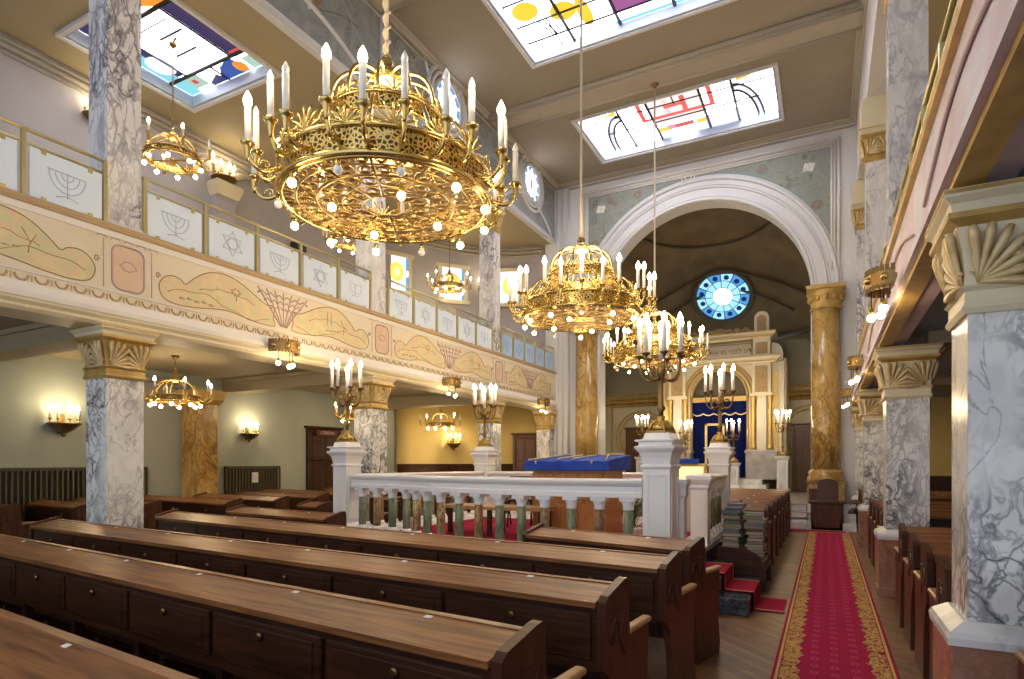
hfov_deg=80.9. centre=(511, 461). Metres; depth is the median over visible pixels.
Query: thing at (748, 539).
book
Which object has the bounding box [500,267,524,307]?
window
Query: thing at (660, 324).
candle
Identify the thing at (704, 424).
curtain
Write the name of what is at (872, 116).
column
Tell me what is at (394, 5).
beam
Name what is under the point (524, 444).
door
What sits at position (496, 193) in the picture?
candle
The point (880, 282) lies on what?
lamp
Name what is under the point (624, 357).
ring chandelier
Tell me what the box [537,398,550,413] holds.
lamp
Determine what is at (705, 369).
candle
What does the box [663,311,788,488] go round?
holy ark
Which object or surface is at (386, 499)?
pew
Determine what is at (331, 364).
candle
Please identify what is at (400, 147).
ring chandelier
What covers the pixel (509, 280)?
candle
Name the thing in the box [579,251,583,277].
candle
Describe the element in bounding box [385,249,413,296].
window
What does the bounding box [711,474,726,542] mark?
balustrade
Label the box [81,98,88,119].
wall sconce
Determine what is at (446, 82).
candle
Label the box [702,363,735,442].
candelabrum
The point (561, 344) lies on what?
wall pier
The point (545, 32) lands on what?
window
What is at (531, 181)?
window
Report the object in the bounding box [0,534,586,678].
pew
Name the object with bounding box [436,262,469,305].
window
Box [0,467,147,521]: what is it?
screen
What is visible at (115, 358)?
marble column
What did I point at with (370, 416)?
marble column
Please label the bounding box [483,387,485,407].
candle
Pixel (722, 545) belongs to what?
book
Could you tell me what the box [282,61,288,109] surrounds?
candle
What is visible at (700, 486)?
newel post
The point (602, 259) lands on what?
candle
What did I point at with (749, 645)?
floor
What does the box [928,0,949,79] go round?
ceiling
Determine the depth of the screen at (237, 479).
14.61 m
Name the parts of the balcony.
moulding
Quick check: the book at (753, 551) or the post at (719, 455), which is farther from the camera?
the post at (719, 455)
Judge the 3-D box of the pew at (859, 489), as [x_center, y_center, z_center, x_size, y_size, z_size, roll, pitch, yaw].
[10.075,1.169,13.759,3.746,1.062,0.700,0,0,28]
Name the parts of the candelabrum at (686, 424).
stem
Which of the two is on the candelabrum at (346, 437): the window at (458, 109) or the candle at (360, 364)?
the candle at (360, 364)
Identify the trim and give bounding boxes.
[303,0,551,235]
[582,136,840,276]
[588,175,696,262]
[612,405,657,454]
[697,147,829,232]
[774,399,810,488]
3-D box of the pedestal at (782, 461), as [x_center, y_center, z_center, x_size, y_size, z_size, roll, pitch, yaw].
[8.595,0.460,19.090,0.440,1.280,0.440,0,0,28]
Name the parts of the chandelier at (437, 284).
crown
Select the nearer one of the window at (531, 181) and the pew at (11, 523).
the pew at (11, 523)
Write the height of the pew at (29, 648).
1.062 m
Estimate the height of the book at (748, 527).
0.034 m
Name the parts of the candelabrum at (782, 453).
stem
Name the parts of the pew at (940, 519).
panel, door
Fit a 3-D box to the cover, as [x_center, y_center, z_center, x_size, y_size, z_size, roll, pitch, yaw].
[1.035,-0.007,9.543,1.440,0.266,0.945,0,0,32]
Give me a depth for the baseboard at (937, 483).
15.07 m
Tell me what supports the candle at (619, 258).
on the ring chandelier at (623, 309)
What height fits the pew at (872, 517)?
1.062 m
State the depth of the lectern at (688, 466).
9.76 m
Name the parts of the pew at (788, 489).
panel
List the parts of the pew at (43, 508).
panel, door, door, panel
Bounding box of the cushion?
[679,459,698,463]
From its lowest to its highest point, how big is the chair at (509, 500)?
0.868 m
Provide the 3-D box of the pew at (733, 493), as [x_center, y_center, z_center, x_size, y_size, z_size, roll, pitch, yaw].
[3.864,1.169,13.878,4.466,1.062,0.700,0,0,28]
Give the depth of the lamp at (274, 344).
9.60 m
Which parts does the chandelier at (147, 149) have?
arm, crown, chain, arm, arm, arm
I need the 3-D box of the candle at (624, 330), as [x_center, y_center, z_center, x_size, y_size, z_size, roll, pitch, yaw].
[2.550,-2.854,13.625,0.067,0.428,0.071,0,0,17]
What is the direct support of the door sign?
attached to the door at (319, 470)
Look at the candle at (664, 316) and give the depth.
6.49 m
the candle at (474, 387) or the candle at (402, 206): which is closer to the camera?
the candle at (402, 206)
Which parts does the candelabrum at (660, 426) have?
arm, arm, arm, stem, arm, arm, arm, arm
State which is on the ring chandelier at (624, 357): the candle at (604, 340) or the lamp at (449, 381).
the candle at (604, 340)
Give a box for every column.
[69,322,159,527]
[89,0,146,234]
[344,375,395,497]
[350,108,390,315]
[472,398,507,470]
[478,193,505,353]
[531,409,556,457]
[574,331,598,454]
[805,281,847,502]
[849,406,862,504]
[851,179,864,354]
[856,388,882,547]
[857,93,885,323]
[872,342,943,597]
[883,0,927,250]
[924,177,1023,678]
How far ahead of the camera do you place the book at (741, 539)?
8.21 m
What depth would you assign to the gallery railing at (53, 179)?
7.03 m
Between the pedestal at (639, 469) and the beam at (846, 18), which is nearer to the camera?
the beam at (846, 18)
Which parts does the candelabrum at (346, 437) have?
arm, arm, stem, arm, arm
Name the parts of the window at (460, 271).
glass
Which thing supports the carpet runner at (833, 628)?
on the floor at (749, 645)
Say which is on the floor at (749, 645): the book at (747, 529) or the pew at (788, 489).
the pew at (788, 489)
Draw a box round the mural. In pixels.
[314,0,553,213]
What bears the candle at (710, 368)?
on the candelabrum at (719, 437)
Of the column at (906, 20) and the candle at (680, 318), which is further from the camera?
the column at (906, 20)
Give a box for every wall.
[0,32,544,493]
[208,0,554,246]
[396,405,536,472]
[556,122,855,502]
[605,208,810,357]
[605,339,810,396]
[605,387,810,491]
[856,0,885,179]
[930,396,951,475]
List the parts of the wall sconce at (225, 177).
lamp shade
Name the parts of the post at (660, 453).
panel moulding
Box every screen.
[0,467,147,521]
[224,466,280,494]
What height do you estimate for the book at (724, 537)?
0.045 m
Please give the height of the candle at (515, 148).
0.398 m
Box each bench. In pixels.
[445,503,556,535]
[717,540,770,591]
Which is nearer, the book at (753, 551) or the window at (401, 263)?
the book at (753, 551)
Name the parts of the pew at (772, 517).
panel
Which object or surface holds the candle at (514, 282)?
on the ring chandelier at (623, 309)
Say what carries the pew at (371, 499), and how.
on the floor at (749, 645)
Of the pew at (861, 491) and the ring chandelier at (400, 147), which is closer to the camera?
the ring chandelier at (400, 147)
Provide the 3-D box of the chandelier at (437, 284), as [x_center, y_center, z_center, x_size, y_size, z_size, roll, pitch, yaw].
[-1.949,-6.405,18.731,1.332,2.239,1.332,0,0,-39]
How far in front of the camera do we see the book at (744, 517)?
8.07 m
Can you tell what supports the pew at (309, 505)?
on the floor at (749, 645)
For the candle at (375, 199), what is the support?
on the ring chandelier at (400, 147)
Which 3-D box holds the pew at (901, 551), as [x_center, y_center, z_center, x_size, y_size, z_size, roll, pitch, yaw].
[5.728,1.169,5.458,3.766,1.062,0.700,0,0,27]
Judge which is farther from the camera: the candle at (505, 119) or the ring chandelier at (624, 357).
the ring chandelier at (624, 357)
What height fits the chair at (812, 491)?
1.000 m
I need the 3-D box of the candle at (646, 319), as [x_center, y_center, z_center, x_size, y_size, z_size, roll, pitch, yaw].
[1.475,-1.422,6.613,0.063,0.444,0.060,0,0,44]
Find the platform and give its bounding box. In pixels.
[385,517,722,561]
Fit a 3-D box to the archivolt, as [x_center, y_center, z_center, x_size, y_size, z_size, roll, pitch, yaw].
[5.517,-6.612,17.949,7.650,3.827,0.112,0,0,28]
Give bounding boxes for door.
[304,426,343,490]
[511,433,536,511]
[624,427,647,471]
[790,423,810,491]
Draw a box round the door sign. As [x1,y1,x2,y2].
[316,430,337,435]
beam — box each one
[0,322,77,361]
[221,371,345,394]
[367,0,419,14]
[388,394,472,408]
[486,0,863,131]
[924,330,951,386]
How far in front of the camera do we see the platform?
9.76 m
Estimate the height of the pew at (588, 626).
1.062 m
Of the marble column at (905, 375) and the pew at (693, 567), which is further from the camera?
the marble column at (905, 375)
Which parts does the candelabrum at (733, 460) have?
stem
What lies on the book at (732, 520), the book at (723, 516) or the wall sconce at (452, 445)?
the book at (723, 516)
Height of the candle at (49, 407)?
0.248 m
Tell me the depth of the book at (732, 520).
8.20 m
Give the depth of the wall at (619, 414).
24.98 m
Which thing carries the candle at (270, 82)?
on the ring chandelier at (400, 147)
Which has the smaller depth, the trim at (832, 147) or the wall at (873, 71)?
the wall at (873, 71)
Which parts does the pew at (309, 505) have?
panel, panel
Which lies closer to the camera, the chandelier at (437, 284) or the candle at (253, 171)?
the candle at (253, 171)
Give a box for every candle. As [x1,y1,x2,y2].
[48,404,51,416]
[56,404,59,416]
[68,405,71,417]
[76,406,79,418]
[147,117,149,129]
[153,376,155,387]
[181,123,183,134]
[243,91,251,139]
[251,136,256,173]
[253,106,258,147]
[267,69,273,115]
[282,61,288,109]
[319,168,323,200]
[321,43,330,95]
[330,361,333,386]
[336,359,339,385]
[345,365,348,391]
[349,359,352,385]
[358,45,367,99]
[359,361,362,386]
[372,182,376,211]
[400,201,404,218]
[401,50,407,97]
[443,68,449,114]
[468,77,474,122]
[473,384,475,404]
[480,384,481,403]
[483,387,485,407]
[489,383,491,403]
[493,174,498,207]
[494,384,496,404]
[497,100,504,146]
[504,115,507,155]
[508,277,511,300]
[513,142,517,180]
[513,278,515,300]
[518,266,521,290]
[524,265,527,290]
[542,256,546,281]
[558,257,562,283]
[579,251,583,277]
[601,256,604,282]
[603,338,605,353]
[606,337,608,349]
[616,328,618,343]
[617,253,621,279]
[623,327,625,344]
[636,261,639,287]
[637,317,642,354]
[642,262,645,286]
[643,313,648,351]
[647,272,651,296]
[647,320,651,357]
[651,323,652,341]
[652,271,656,296]
[658,321,662,359]
[661,310,666,349]
[665,320,669,356]
[677,312,682,351]
[682,321,683,350]
[688,321,690,339]
[699,326,701,344]
[702,325,703,342]
[703,366,706,391]
[706,333,708,348]
[709,365,712,389]
[718,369,721,394]
[722,363,724,388]
[731,364,734,389]
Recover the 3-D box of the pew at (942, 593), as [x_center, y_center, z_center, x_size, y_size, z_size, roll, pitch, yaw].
[4.598,1.169,3.296,3.766,1.062,0.700,0,0,27]
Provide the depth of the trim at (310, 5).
11.56 m
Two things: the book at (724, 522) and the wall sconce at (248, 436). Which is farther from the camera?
the wall sconce at (248, 436)
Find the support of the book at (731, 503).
on the book
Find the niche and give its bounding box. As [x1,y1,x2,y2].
[144,377,181,496]
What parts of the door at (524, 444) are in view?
frame, panel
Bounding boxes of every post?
[326,442,367,526]
[470,447,498,516]
[634,432,687,537]
[679,479,690,538]
[685,473,715,545]
[704,443,735,523]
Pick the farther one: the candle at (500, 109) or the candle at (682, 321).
the candle at (682, 321)
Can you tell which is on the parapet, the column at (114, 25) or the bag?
the column at (114, 25)
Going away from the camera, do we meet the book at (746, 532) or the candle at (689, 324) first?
the book at (746, 532)
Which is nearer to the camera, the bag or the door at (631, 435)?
the bag
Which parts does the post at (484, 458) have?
panel moulding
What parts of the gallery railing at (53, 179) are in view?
glass panel, post, rail, rail, glass panel, post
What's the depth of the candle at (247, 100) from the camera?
4.94 m
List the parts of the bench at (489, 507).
leg, leg, seat, leg, leg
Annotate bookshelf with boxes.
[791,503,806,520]
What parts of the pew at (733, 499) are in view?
panel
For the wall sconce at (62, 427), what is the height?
0.593 m
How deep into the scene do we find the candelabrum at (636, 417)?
21.15 m
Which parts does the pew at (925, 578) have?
armrest, panel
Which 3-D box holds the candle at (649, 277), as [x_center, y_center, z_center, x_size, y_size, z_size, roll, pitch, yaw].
[2.287,-2.944,9.991,0.071,0.428,0.067,0,0,-39]
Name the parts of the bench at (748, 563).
panel, seat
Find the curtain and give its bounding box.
[693,413,745,476]
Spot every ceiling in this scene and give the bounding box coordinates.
[0,0,535,246]
[0,316,506,405]
[393,0,855,183]
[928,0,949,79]
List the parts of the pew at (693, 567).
panel, panel, armrest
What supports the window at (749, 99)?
attached to the ceiling at (816, 79)
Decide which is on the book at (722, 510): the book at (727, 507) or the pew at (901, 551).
the book at (727, 507)
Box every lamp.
[268,338,299,368]
[442,377,461,397]
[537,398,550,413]
[840,388,852,407]
[846,354,864,384]
[863,262,896,321]
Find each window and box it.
[55,0,281,112]
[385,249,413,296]
[426,65,467,139]
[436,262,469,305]
[481,0,737,68]
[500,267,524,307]
[519,155,543,213]
[571,62,784,163]
[691,268,754,323]
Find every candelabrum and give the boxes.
[329,359,363,441]
[472,383,497,446]
[635,310,685,432]
[635,414,648,456]
[678,420,692,458]
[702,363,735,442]
[725,419,740,462]
[774,410,790,455]
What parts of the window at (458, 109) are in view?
glass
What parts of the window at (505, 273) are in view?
glass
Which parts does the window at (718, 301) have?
glass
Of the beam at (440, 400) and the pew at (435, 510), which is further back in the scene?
the beam at (440, 400)
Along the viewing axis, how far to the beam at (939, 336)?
7.57 m
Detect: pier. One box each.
[175,389,225,496]
[545,188,569,454]
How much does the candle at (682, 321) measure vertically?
0.444 m
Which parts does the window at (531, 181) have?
glass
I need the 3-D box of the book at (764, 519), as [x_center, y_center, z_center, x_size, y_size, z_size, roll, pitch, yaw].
[3.329,0.796,8.188,0.233,0.044,0.251,0,0,27]
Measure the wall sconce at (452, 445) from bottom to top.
0.567 m
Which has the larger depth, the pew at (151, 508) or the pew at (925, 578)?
the pew at (151, 508)
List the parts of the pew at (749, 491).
panel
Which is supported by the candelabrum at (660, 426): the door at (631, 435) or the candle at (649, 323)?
the candle at (649, 323)
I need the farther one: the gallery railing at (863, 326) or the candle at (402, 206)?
the gallery railing at (863, 326)
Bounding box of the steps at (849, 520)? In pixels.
[791,504,856,531]
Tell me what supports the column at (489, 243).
on the parapet
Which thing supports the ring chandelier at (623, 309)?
hanging from the ceiling at (816, 79)
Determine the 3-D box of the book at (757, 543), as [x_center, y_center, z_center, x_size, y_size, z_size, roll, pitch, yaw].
[3.316,1.087,8.183,0.215,0.035,0.271,0,0,22]
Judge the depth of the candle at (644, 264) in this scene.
9.42 m
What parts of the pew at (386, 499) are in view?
door, panel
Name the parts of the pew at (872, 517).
panel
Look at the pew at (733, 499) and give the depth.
10.95 m
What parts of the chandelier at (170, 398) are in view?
arm, crown, rod, arm, arm, arm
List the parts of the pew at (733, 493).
panel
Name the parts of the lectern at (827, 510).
panel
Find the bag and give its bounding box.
[848,503,857,527]
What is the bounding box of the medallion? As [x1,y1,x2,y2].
[681,170,694,181]
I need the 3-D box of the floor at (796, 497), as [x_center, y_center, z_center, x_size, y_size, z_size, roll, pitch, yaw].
[6.694,1.400,20.591,10.000,0.600,7.300,0,0,28]
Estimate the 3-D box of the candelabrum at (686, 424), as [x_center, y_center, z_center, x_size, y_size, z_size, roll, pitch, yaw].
[6.038,-0.717,20.926,0.514,1.484,0.498,0,0,-11]
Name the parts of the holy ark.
panel, arch moulding, inscription panel, inscription frame, panel, panel, panel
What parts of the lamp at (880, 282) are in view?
globe bulb, globe bulb, globe bulb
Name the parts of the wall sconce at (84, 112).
lamp shade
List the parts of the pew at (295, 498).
door, panel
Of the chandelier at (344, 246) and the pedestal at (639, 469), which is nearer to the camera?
the chandelier at (344, 246)
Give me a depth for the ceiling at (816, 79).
13.98 m
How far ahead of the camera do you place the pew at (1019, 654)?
2.91 m
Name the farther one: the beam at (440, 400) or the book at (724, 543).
the beam at (440, 400)
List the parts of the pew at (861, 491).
panel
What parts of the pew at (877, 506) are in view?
panel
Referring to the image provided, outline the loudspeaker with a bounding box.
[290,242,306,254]
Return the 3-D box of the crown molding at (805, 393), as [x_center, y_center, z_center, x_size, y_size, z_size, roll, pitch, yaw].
[6.865,-2.570,21.015,9.290,0.540,5.410,0,0,28]
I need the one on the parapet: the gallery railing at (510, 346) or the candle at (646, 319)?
the gallery railing at (510, 346)
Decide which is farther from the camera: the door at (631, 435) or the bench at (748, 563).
the door at (631, 435)
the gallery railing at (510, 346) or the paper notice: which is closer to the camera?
the paper notice
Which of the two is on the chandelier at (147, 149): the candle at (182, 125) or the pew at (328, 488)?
the candle at (182, 125)
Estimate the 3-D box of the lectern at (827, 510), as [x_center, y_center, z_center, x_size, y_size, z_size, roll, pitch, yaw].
[7.907,1.060,15.094,0.800,1.280,0.560,0,0,28]
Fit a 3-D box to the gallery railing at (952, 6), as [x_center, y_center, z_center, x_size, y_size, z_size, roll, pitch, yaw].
[3.787,-2.701,5.609,0.044,0.842,4.450,0,0,28]
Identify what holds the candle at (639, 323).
on the candelabrum at (660, 426)
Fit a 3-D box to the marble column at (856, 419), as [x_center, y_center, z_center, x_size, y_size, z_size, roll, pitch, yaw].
[9.224,0.125,15.693,0.708,3.150,0.708,0,0,28]
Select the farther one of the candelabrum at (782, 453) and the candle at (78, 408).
the candelabrum at (782, 453)
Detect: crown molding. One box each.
[0,34,544,256]
[362,0,867,191]
[605,384,810,407]
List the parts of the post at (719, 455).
panel moulding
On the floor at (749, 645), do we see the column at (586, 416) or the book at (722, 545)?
the column at (586, 416)
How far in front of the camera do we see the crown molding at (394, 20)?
16.41 m
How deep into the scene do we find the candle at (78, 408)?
11.08 m
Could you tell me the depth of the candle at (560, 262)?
8.96 m
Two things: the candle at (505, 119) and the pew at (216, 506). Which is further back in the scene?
the pew at (216, 506)
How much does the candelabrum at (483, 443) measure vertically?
1.324 m
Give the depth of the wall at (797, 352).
24.51 m
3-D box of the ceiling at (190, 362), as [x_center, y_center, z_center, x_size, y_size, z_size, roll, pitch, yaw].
[-5.653,-2.410,11.640,4.200,0.980,21.400,0,0,28]
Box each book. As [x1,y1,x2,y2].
[720,538,743,542]
[721,509,743,513]
[722,513,739,515]
[722,515,742,518]
[722,523,742,527]
[722,531,741,536]
[722,545,739,547]
[723,519,741,521]
[723,521,739,524]
[723,528,742,532]
[723,536,740,539]
[723,542,739,545]
[724,527,742,529]
[725,506,741,510]
[727,502,746,506]
[743,515,763,519]
[744,512,763,515]
[744,522,765,526]
[744,526,763,528]
[744,543,766,547]
[745,531,764,535]
[746,518,765,522]
[746,527,764,531]
[746,548,764,553]
[747,536,762,541]
[747,540,763,544]
[747,547,764,550]
[748,535,763,537]
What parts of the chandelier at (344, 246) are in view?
arm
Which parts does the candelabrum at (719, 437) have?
arm, arm, stem, arm, arm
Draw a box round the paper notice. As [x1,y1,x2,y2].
[252,472,257,482]
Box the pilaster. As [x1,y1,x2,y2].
[207,173,273,227]
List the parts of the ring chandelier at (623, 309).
arm, arm, arm, arm, arm, arm, arm, crown, rod, arm, arm, arm, arm, arm, arm, arm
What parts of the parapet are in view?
moulding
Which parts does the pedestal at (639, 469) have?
panel moulding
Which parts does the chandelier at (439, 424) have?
crown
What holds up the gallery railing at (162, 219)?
on the parapet
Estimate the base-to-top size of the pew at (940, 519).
1.062 m
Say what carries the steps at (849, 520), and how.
on the floor at (749, 645)
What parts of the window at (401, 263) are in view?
glass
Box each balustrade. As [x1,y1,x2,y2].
[349,474,642,541]
[362,471,483,528]
[489,471,642,524]
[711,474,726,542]
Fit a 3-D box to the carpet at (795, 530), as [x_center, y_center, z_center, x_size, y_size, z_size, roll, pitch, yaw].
[7.475,1.692,14.700,1.200,0.016,0.520,0,0,28]
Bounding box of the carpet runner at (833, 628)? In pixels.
[770,532,899,678]
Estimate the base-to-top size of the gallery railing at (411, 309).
0.802 m
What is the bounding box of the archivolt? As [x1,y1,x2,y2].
[584,174,842,312]
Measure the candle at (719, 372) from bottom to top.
0.444 m
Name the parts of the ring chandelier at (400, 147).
arm, arm, arm, globe bulb, arm, globe bulb, globe bulb, arm, arm, arm, globe bulb, globe bulb, globe bulb, arm, globe bulb, globe bulb, crown, globe bulb, globe bulb, arm, globe bulb, globe bulb, arm, globe bulb, globe bulb, arm, globe bulb, globe bulb, arm, arm, arm, arm, arm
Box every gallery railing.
[0,116,107,220]
[142,176,371,309]
[387,278,492,350]
[500,326,553,370]
[858,318,864,344]
[868,240,885,313]
[892,0,957,229]
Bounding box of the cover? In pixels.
[524,453,630,470]
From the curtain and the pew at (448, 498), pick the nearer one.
the pew at (448, 498)
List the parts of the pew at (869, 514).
panel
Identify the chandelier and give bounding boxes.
[141,41,214,179]
[144,355,212,408]
[240,0,520,255]
[321,182,355,254]
[334,402,353,422]
[419,407,460,429]
[427,242,471,296]
[507,0,657,339]
[602,82,709,373]
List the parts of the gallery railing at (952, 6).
post, post, post, post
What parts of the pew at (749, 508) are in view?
panel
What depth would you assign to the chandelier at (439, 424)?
18.08 m
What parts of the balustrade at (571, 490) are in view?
rail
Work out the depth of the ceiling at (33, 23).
11.96 m
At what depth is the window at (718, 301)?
23.60 m
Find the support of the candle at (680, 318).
on the candelabrum at (660, 426)
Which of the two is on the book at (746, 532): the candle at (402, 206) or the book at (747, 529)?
the book at (747, 529)
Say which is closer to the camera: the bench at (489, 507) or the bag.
the bench at (489, 507)
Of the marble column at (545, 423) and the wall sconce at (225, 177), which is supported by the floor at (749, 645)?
the marble column at (545, 423)
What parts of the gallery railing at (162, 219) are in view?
post, glass panel, post, glass panel, rail, post, glass panel, post, glass panel, post, glass panel, post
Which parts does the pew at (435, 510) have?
panel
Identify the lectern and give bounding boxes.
[679,459,706,531]
[809,479,844,530]
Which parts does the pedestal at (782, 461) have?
panel moulding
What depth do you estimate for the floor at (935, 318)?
7.50 m
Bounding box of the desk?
[533,470,622,532]
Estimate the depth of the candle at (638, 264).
9.15 m
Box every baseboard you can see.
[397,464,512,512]
[930,476,951,490]
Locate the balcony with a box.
[850,0,1023,405]
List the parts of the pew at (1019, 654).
armrest, panel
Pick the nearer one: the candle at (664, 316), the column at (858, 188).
the candle at (664, 316)
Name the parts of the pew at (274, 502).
door, panel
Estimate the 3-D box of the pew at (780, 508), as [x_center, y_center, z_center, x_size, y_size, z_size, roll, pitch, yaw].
[3.392,1.169,12.974,4.466,1.062,0.700,0,0,28]
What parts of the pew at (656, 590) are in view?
panel, door, door, door, door, door, door, door, panel, armrest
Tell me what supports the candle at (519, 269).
on the ring chandelier at (623, 309)
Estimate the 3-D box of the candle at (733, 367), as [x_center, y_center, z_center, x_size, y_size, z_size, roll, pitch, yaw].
[3.707,-1.422,10.063,0.063,0.444,0.060,0,0,43]
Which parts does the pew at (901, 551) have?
panel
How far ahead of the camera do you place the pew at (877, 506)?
8.98 m
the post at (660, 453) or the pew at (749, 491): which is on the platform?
the post at (660, 453)
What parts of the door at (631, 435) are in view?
panel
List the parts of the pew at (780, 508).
panel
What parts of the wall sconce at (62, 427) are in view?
lamp shade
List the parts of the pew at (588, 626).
panel, door, door, door, door, door, door, door, panel, armrest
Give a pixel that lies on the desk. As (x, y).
(585, 511)
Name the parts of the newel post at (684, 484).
panel moulding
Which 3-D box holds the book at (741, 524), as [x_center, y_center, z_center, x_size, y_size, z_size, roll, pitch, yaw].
[3.050,0.869,8.297,0.244,0.033,0.281,0,0,26]
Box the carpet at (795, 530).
[790,529,845,532]
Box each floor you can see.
[159,512,923,678]
[532,492,857,528]
[875,166,1023,396]
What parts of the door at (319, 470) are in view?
panel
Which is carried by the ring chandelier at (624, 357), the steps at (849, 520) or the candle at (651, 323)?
the candle at (651, 323)
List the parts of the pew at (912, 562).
panel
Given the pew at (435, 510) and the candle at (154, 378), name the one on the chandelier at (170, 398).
the candle at (154, 378)
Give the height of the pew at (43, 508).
1.062 m
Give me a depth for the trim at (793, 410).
22.12 m
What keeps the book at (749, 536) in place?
on the book at (748, 539)
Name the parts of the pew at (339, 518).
panel, panel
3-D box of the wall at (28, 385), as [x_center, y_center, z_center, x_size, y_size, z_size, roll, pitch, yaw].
[-6.837,-2.950,12.733,3.193,9.300,22.114,0,0,39]
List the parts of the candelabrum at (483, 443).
stem, arm, arm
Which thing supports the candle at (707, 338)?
on the ring chandelier at (624, 357)
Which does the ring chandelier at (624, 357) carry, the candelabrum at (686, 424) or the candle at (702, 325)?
the candle at (702, 325)
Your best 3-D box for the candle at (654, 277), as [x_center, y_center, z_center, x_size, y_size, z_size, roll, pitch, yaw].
[2.292,-2.854,9.675,0.071,0.428,0.067,0,0,-39]
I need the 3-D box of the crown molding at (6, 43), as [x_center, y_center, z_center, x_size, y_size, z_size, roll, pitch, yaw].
[-6.794,-7.143,12.617,3.094,0.315,21.966,0,0,39]
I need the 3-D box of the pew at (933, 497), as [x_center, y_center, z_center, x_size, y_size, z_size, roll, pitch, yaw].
[9.242,1.169,12.163,3.746,1.062,0.700,0,0,28]
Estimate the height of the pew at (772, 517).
1.062 m
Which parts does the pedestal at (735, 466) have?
panel moulding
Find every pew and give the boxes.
[0,503,36,538]
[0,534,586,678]
[0,608,198,678]
[26,498,85,521]
[29,516,650,678]
[72,496,161,528]
[144,495,242,514]
[154,509,696,678]
[192,492,289,509]
[225,504,346,525]
[236,490,329,509]
[257,488,332,500]
[296,500,332,512]
[323,486,397,495]
[369,497,387,524]
[384,494,411,522]
[410,494,447,516]
[446,496,450,515]
[522,523,721,664]
[635,497,779,555]
[731,488,790,531]
[731,490,788,536]
[731,492,785,541]
[731,494,782,548]
[738,499,775,563]
[743,504,770,556]
[857,488,951,504]
[859,490,951,504]
[862,492,951,502]
[867,498,951,558]
[870,501,951,565]
[873,504,951,569]
[877,507,951,527]
[894,523,951,627]
[903,531,951,650]
[914,541,951,678]
[927,555,951,678]
[1014,650,1023,678]
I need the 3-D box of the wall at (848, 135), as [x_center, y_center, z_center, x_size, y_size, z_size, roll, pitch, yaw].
[5.466,-3.750,18.327,8.720,10.900,0.550,0,0,28]
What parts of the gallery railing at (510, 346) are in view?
post, glass panel, post, glass panel, rail, rail, glass panel, post, glass panel, glass panel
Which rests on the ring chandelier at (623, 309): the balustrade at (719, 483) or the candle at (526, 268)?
the candle at (526, 268)
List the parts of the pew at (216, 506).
door, door, panel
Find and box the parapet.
[0,186,556,409]
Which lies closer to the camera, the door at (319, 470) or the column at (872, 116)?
the column at (872, 116)
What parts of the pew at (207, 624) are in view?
door, door, door, door, door, door, panel, armrest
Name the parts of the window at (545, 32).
glass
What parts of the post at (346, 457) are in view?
panel moulding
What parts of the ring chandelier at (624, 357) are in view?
arm, arm, arm, arm, crown, rod, arm, arm, arm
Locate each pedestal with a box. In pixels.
[634,457,642,472]
[731,463,740,487]
[775,456,790,496]
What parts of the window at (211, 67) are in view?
glass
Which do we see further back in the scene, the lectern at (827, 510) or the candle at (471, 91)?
the lectern at (827, 510)
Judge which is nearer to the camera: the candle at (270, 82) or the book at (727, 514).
the candle at (270, 82)
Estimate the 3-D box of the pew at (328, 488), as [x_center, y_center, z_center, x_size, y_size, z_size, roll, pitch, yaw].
[-3.704,1.169,15.090,2.325,1.062,0.700,0,0,33]
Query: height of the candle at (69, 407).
0.248 m
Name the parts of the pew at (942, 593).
armrest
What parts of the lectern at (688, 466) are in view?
lit panel, panel frame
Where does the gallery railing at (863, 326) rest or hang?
on the balcony
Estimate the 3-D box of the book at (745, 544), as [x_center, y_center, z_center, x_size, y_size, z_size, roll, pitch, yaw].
[3.315,1.126,8.164,0.240,0.041,0.282,0,0,33]
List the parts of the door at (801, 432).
panel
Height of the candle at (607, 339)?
0.428 m
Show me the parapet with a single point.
(60, 266)
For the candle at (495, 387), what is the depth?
12.68 m
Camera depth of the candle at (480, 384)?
12.46 m
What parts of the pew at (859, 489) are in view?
panel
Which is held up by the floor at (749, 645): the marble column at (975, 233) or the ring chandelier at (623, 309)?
the marble column at (975, 233)
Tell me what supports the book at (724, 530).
on the book at (723, 534)
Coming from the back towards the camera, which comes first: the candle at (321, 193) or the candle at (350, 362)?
the candle at (350, 362)
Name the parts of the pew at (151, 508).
panel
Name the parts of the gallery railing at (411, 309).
post, glass panel, post, glass panel, post, rail, rail, glass panel, post, glass panel, post, glass panel, post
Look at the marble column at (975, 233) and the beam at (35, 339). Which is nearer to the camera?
the marble column at (975, 233)
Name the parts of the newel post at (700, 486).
panel moulding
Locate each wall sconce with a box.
[46,404,81,436]
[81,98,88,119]
[210,159,236,184]
[240,422,258,441]
[446,433,461,450]
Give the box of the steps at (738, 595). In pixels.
[705,548,787,616]
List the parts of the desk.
panel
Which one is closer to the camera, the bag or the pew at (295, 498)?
the pew at (295, 498)

